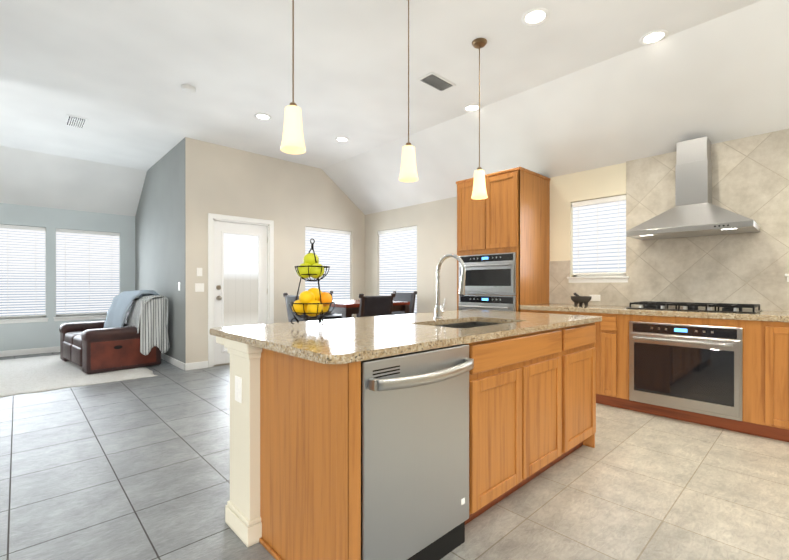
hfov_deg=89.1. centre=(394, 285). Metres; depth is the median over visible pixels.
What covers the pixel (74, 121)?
ceiling vent
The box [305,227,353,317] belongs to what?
window
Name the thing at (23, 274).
window
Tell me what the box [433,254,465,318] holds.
faucet
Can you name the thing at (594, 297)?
switch plate
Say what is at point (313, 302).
fruit basket
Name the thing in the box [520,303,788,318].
countertop
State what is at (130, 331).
recliner
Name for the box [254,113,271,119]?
recessed light
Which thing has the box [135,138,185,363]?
wall
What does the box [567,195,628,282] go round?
window
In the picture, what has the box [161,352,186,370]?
baseboard
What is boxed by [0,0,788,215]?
ceiling
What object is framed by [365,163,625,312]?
wall
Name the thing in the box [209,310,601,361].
island countertop
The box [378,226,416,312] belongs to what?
window
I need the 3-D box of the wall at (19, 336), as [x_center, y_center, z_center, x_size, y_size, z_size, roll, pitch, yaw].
[-7.278,-0.557,5.593,6.216,3.400,0.160,0,0,-43]
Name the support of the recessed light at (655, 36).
in the ceiling
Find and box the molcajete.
[571,293,591,305]
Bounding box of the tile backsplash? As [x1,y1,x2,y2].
[549,129,788,310]
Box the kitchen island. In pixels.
[213,318,601,559]
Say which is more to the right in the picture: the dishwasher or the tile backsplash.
the tile backsplash
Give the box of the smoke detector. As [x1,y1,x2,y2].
[181,84,195,92]
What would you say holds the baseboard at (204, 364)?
attached to the wall at (292, 200)
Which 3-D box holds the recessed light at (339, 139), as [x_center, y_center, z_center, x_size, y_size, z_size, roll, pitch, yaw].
[-0.717,-1.993,5.472,0.195,0.009,0.195,0,0,41]
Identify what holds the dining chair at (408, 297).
on the floor
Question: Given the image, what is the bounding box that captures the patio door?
[208,213,273,367]
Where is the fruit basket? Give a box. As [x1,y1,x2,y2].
[289,239,334,324]
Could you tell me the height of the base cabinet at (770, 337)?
0.882 m
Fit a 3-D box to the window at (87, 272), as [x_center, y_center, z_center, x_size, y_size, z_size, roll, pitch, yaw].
[-5.509,-0.191,7.223,0.987,1.603,0.163,0,0,-43]
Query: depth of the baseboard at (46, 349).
6.63 m
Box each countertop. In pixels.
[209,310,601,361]
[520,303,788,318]
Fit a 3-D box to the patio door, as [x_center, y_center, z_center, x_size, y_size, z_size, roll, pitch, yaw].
[-2.287,0.066,5.961,0.976,2.153,0.205,0,0,-43]
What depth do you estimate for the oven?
3.29 m
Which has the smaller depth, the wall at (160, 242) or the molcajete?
the molcajete
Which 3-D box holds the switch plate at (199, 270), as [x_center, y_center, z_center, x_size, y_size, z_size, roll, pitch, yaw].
[-2.679,-0.188,5.505,0.072,0.116,0.009,0,0,-43]
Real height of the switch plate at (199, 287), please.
0.116 m
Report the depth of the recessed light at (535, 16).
2.96 m
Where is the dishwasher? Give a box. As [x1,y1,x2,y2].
[361,344,473,559]
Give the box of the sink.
[436,321,502,327]
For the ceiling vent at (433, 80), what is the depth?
3.91 m
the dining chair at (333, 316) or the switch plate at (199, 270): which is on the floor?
the dining chair at (333, 316)
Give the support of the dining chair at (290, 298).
on the floor
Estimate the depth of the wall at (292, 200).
6.14 m
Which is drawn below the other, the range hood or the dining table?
the dining table
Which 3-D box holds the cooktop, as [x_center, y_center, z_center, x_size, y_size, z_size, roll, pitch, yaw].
[2.680,0.189,3.617,0.510,0.058,0.910,0,0,-43]
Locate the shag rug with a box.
[0,355,157,397]
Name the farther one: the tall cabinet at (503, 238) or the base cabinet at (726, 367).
the tall cabinet at (503, 238)
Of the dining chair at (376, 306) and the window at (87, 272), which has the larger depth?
the window at (87, 272)
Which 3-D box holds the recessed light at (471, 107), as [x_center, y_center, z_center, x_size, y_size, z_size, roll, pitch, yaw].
[0.874,-1.991,4.495,0.195,0.009,0.195,0,0,8]
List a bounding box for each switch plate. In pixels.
[195,283,203,291]
[197,268,201,275]
[590,295,599,300]
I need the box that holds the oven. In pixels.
[629,321,742,420]
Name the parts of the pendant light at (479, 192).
pendant shade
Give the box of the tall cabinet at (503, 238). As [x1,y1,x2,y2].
[456,167,549,311]
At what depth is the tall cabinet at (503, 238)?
4.66 m
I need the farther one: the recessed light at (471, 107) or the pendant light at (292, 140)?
the recessed light at (471, 107)
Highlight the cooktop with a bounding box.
[624,301,762,314]
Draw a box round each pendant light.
[280,0,305,153]
[399,0,417,181]
[471,38,487,199]
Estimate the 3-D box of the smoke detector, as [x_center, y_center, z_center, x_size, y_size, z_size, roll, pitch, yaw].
[-2.075,-1.978,4.036,0.132,0.034,0.132,0,0,-43]
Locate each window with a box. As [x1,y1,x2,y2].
[0,224,48,323]
[53,228,119,320]
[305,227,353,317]
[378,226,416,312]
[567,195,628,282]
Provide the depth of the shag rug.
5.03 m
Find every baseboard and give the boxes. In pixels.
[0,346,59,356]
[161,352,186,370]
[187,361,207,369]
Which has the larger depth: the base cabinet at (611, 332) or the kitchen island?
the base cabinet at (611, 332)
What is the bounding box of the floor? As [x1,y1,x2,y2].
[0,352,788,559]
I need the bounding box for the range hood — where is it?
[626,137,759,239]
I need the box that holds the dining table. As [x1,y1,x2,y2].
[329,300,409,317]
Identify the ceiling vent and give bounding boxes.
[64,114,87,128]
[417,72,455,91]
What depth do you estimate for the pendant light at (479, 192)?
3.25 m
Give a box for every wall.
[0,203,134,350]
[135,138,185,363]
[185,137,364,362]
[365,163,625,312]
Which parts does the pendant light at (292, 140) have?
pendant shade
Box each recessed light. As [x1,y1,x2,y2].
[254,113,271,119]
[335,137,348,141]
[464,104,480,111]
[521,7,548,25]
[639,29,668,44]
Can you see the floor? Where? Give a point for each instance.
(135, 469)
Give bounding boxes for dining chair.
[283,293,310,321]
[310,291,341,320]
[359,293,395,316]
[392,291,416,314]
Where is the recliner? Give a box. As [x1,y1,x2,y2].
[59,290,169,373]
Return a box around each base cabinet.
[520,307,627,408]
[624,315,751,434]
[752,319,788,441]
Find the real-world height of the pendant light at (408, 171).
1.275 m
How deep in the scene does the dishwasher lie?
1.52 m
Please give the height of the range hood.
0.880 m
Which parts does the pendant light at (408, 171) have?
pendant shade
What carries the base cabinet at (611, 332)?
on the floor
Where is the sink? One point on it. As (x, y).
(444, 324)

